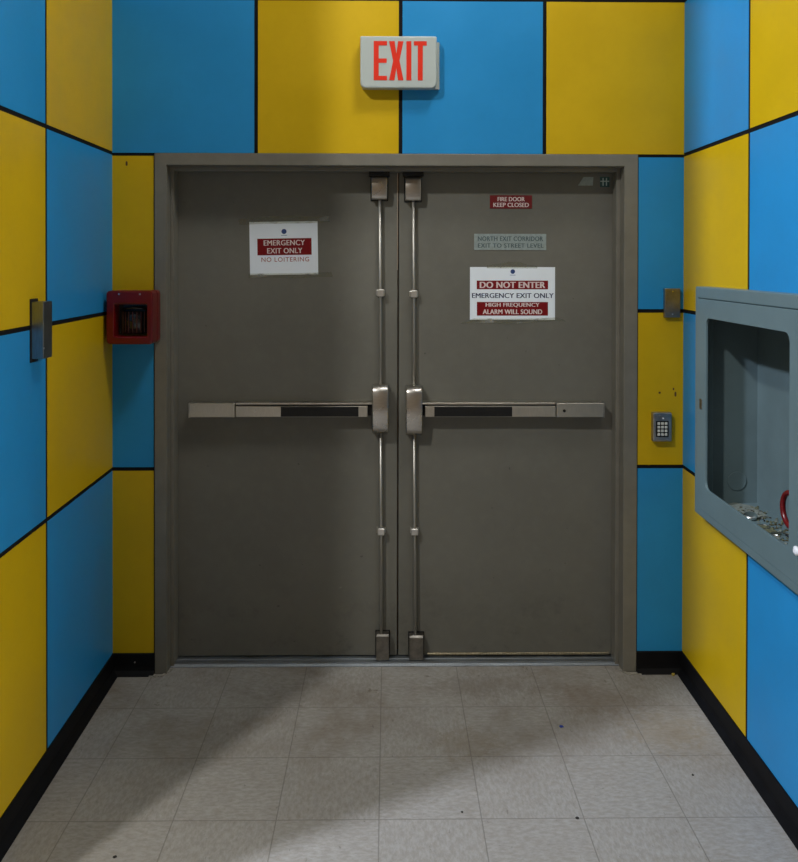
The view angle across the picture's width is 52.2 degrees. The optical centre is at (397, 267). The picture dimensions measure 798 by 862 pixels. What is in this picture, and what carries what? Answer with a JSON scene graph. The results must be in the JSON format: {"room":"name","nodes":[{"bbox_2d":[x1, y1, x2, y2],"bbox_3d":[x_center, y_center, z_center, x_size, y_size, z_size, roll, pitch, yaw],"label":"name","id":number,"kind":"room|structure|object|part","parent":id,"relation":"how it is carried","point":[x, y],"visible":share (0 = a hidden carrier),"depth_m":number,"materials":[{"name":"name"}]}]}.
{"room":"emergency exit corridor","nodes":[
{"label":"emergency exit corridor","id":0,"kind":"room"},
{"bbox_2d":[0,0,112,816],"bbox_3d":[-3.574,-1.320,2.663,4.912,5.900,1.710,0,0,-1],"label":"wall","id":1,"kind":"structure","parent":0,"point":[56,463],"depth_m":2.68,"materials":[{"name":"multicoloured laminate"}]},
{"bbox_2d":[29,298,51,362],"bbox_3d":[-1.104,0.193,2.522,0.044,0.195,0.067,0,0,-1],"label":"wall box","id":2,"kind":"object","parent":1,"relation":"attached to","point":[40,327],"visible":1,"depth_m":2.49,"materials":[{"name":"metal"}]},
{"bbox_3d":[-1.123,0.193,2.512,0.007,0.195,0.048,0,0,-1],"label":"plate","id":3,"kind":"part","parent":2,"relation":"part of","materials":[{"name":"grey metal"}]},
{"bbox_2d":[0,653,116,861],"bbox_3d":[-1.115,1.593,2.573,0.028,0.083,1.390,0,0,-1],"label":"baseboard","id":4,"kind":"structure","parent":1,"relation":"attached to","point":[27,798],"depth_m":2.64,"materials":[{"name":"black plastic"}]},
{"bbox_2d":[112,0,684,652],"bbox_3d":[0.011,-1.320,3.411,2.600,5.900,0.300,0,0,-1],"label":"wall","id":5,"kind":"structure","parent":0,"point":[189,76],"depth_m":3.27,"materials":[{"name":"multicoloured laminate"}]},
{"bbox_2d":[107,290,159,343],"bbox_3d":[-1.036,0.193,3.195,0.178,0.207,0.116,0,0,-1],"label":"alarm box","id":6,"kind":"object","parent":5,"relation":"attached to","point":[133,316],"visible":1,"depth_m":3.15,"materials":[{"name":"red plastic"}]},
{"bbox_2d":[114,653,154,676],"bbox_3d":[-1.057,1.588,3.255,0.162,0.083,0.028,0,0,-1],"label":"baseboard","id":7,"kind":"structure","parent":5,"relation":"attached to","point":[125,664],"depth_m":3.26,"materials":[{"name":"black plastic"}]},
{"bbox_2d":[149,667,173,677],"bbox_3d":[-0.945,1.628,3.266,0.106,0.003,0.041,0,0,-34],"label":"trim","id":8,"kind":"structure","parent":5,"relation":"attached to","point":[170,670],"depth_m":3.26,"materials":[{"name":"grey"}]},
{"bbox_2d":[178,172,398,659],"bbox_3d":[-0.445,0.608,3.370,0.957,2.018,0.121,0,0,-1],"label":"door","id":9,"kind":"structure","parent":5,"relation":"in","point":[288,385],"depth_m":3.38,"materials":[{"name":"paint"}]},
{"bbox_2d":[249,221,317,274],"bbox_3d":[-0.465,-0.086,3.373,0.391,0.260,0.002,0,0,-1],"label":"paper sign","id":10,"kind":"object","parent":9,"relation":"attached to","point":[291,247],"visible":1,"depth_m":3.37,"materials":[{"name":"white paper"}]},
{"bbox_3d":[-0.077,-0.331,3.374,0.073,0.111,0.006,0,0,-1],"label":"latch plate","id":11,"kind":"part","parent":9,"relation":"part of","materials":[{"name":"silver metal"}]},
{"bbox_3d":[-0.073,0.105,3.361,0.018,0.850,0.012,0,0,-1],"label":"rod","id":12,"kind":"part","parent":9,"relation":"part of","materials":[{"name":"metal"}]},
{"bbox_3d":[-0.070,1.100,3.368,0.017,0.940,0.012,0,0,-1],"label":"rod","id":13,"kind":"part","parent":9,"relation":"part of","materials":[{"name":"metal"}]},
{"bbox_3d":[-0.064,1.559,3.389,0.061,0.104,0.005,0,0,-1],"label":"latch plate","id":14,"kind":"part","parent":9,"relation":"part of","materials":[{"name":"silver metal"}]},
{"bbox_2d":[170,649,618,667],"bbox_3d":[-0.011,1.624,3.405,1.833,0.012,0.154,0,0,-1],"label":"threshold","id":15,"kind":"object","parent":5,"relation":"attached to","point":[397,660],"depth_m":3.35,"materials":[{"name":"metal"}]},
{"bbox_2d":[154,153,637,673],"bbox_3d":[-0.006,0.587,3.371,1.937,2.087,0.206,0,0,-1],"label":"trim","id":16,"kind":"structure","parent":5,"relation":"attached to","point":[623,167],"depth_m":3.28,"materials":[{"name":"paint"}]},
{"bbox_2d":[360,36,438,89],"bbox_3d":[0.009,-0.811,3.239,0.314,0.205,0.051,0,0,-1],"label":"exit sign","id":17,"kind":"object","parent":5,"relation":"attached to","point":[386,62],"visible":1,"depth_m":3.21,"materials":[{"name":"white plastic"}]},
{"bbox_2d":[398,173,612,659],"bbox_3d":[0.454,0.609,3.378,0.901,2.018,0.114,0,0,-1],"label":"door","id":18,"kind":"structure","parent":5,"relation":"in","point":[505,426],"depth_m":3.39,"materials":[{"name":"paint"}]},
{"bbox_3d":[0.062,-0.326,3.376,0.073,0.111,0.006,0,0,-1],"label":"latch plate","id":19,"kind":"part","parent":18,"relation":"part of","materials":[{"name":"silver metal"}]},
{"bbox_3d":[0.065,0.106,3.362,0.017,0.850,0.012,0,0,-1],"label":"rod","id":20,"kind":"part","parent":18,"relation":"part of","materials":[{"name":"metal"}]},
{"bbox_3d":[0.070,1.101,3.369,0.019,0.940,0.012,0,0,-1],"label":"rod","id":21,"kind":"part","parent":18,"relation":"part of","materials":[{"name":"metal"}]},
{"bbox_3d":[0.076,1.562,3.390,0.066,0.098,0.005,0,0,-1],"label":"latch plate","id":22,"kind":"part","parent":18,"relation":"part of","materials":[{"name":"silver metal"}]},
{"bbox_2d":[474,234,545,249],"bbox_3d":[0.466,-0.106,3.384,0.300,0.067,0.002,0,0,-1],"label":"label","id":23,"kind":"object","parent":18,"relation":"attached to","point":[481,241],"visible":1,"depth_m":3.38,"materials":[{"name":"grey plastic"}]},
{"bbox_2d":[490,195,531,208],"bbox_3d":[0.469,-0.272,3.383,0.175,0.055,0.003,0,0,-1],"label":"door sign","id":24,"kind":"object","parent":18,"relation":"attached to","point":[496,201],"visible":1,"depth_m":3.38,"materials":[{"name":"red plastic"}]},
{"bbox_2d":[470,267,554,319],"bbox_3d":[0.479,0.106,3.385,0.440,0.259,0.002,0,0,-1],"label":"paper sign","id":25,"kind":"object","parent":18,"relation":"attached to","point":[496,293],"visible":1,"depth_m":3.38,"materials":[{"name":"white paper"}]},
{"bbox_2d":[578,177,592,185],"bbox_3d":[0.781,-0.359,3.387,0.064,0.036,0.002,0,0,-1],"label":"sticker","id":26,"kind":"object","parent":18,"relation":"attached to","point":[586,181],"visible":1,"depth_m":3.39,"materials":[{"name":"grey paper"}]},
{"bbox_2d":[600,177,609,186],"bbox_3d":[0.860,-0.356,3.388,0.040,0.042,0.002,0,0,-1],"label":"sticker","id":27,"kind":"object","parent":18,"relation":"attached to","point":[604,181],"visible":1,"depth_m":3.39,"materials":[{"name":"black plastic"}]},
{"bbox_2d":[615,666,641,675],"bbox_3d":[0.925,1.631,3.286,0.114,0.003,0.045,0,0,30],"label":"trim","id":28,"kind":"structure","parent":5,"relation":"attached to","point":[616,667],"depth_m":3.28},
{"bbox_2d":[636,651,680,674],"bbox_3d":[1.053,1.591,3.280,0.180,0.083,0.028,0,0,-1],"label":"baseboard","id":29,"kind":"structure","parent":5,"relation":"attached to","point":[647,662],"depth_m":3.29,"materials":[{"name":"black plastic"}]},
{"bbox_2d":[651,412,671,440],"bbox_3d":[1.059,0.639,3.272,0.076,0.116,0.032,0,0,-1],"label":"keypad","id":30,"kind":"object","parent":5,"relation":"attached to","point":[661,422],"visible":1,"depth_m":3.26,"materials":[{"name":"metal"}]},
{"bbox_2d":[663,288,679,316],"bbox_3d":[1.101,0.142,3.275,0.063,0.116,0.020,0,0,-1],"label":"blank plate","id":31,"kind":"object","parent":5,"relation":"attached to","point":[671,296],"visible":1,"depth_m":3.27,"materials":[{"name":"metal"}]},
{"bbox_2d":[1,666,797,861],"bbox_3d":[0.004,1.699,-0.568,12.000,0.080,8.300,0,0,-1],"label":"floor","id":32,"kind":"structure","parent":0,"point":[242,764],"depth_m":2.63,"materials":[{"name":"tile"}]},
{"bbox_2d":[682,0,797,806],"bbox_3d":[3.560,-1.308,2.484,4.825,5.900,2.240,0,0,-1],"label":"wall","id":33,"kind":"structure","parent":0,"point":[740,621],"depth_m":2.76,"materials":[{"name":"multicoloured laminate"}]},
{"bbox_2d":[678,651,797,849],"bbox_3d":[1.139,1.598,2.335,0.028,0.083,1.920,0,0,0],"label":"baseboard","id":34,"kind":"structure","parent":33,"relation":"attached to","point":[783,808],"depth_m":2.69,"materials":[{"name":"black plastic"}]},
{"bbox_2d":[695,286,797,594],"bbox_3d":[1.210,0.491,2.626,0.253,0.837,0.801,0,0,-1],"label":"cabinet","id":35,"kind":"object","parent":33,"relation":"attached to","point":[746,342],"depth_m":2.92,"materials":[{"name":"grey metal"}]},
{"bbox_2d":[729,503,768,517],"bbox_3d":[1.244,0.871,2.921,0.110,0.002,0.190,0,0,-1],"label":"paper scrap","id":36,"kind":"object","parent":35,"relation":"in","point":[733,505],"visible":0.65,"depth_m":2.94,"materials":[{"name":"beige paper"}]},
{"bbox_2d":[743,511,756,519],"bbox_3d":[1.220,0.860,2.822,0.046,0.020,0.046,0,1,36],"label":"disc","id":37,"kind":"object","parent":35,"relation":"in","point":[751,515],"visible":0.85,"depth_m":2.81,"materials":[{"name":"metal"}]},
{"bbox_2d":[735,506,788,543],"bbox_3d":[1.230,0.871,2.650,0.190,0.005,0.628,0,0,-1],"label":"grit","id":38,"kind":"object","parent":35,"relation":"in","point":[752,510],"visible":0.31,"depth_m":2.78,"materials":[{"name":"grey gravel"}]},
{"bbox_3d":[1.221,0.870,2.736,0.060,0.004,0.048,0,0,-18],"label":"bottle cap","id":39,"kind":"part","parent":35,"relation":"part of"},
{"bbox_2d":[764,526,781,534],"bbox_3d":[1.214,0.872,2.709,0.085,0.002,0.115,0,0,-12],"label":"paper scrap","id":40,"kind":"object","parent":35,"relation":"in","point":[770,528],"visible":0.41,"depth_m":2.70,"materials":[{"name":"beige paper"}]},
{"bbox_2d":[771,534,782,539],"bbox_3d":[1.217,0.870,2.631,0.046,0.007,0.047,0,0,-1],"label":"metal ring","id":41,"kind":"object","parent":35,"relation":"in","point":[774,535],"visible":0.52,"depth_m":2.64,"materials":[{"name":"metal"}]},
{"bbox_2d":[770,532,788,534],"bbox_3d":[1.233,0.867,2.639,0.108,0.012,0.039,0,0,-14],"label":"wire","id":42,"kind":"object","parent":35,"relation":"in","point":[771,532],"visible":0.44,"depth_m":2.65,"materials":[{"name":"black metal"}]},
{"bbox_2d":[780,490,788,528],"bbox_3d":[1.261,0.738,2.476,0.149,0.121,0.121,0,0,-1],"label":"wheel","id":43,"kind":"object","parent":35,"relation":"in","point":[785,494],"visible":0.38,"depth_m":2.51,"materials":[{"name":"red metal"}]},
{"bbox_3d":[1.098,0.778,2.239,0.020,0.026,0.026,0,0,-1],"label":"knob","id":44,"kind":"part","parent":35,"relation":"part of","materials":[{"name":"white plastic"}]}
]}

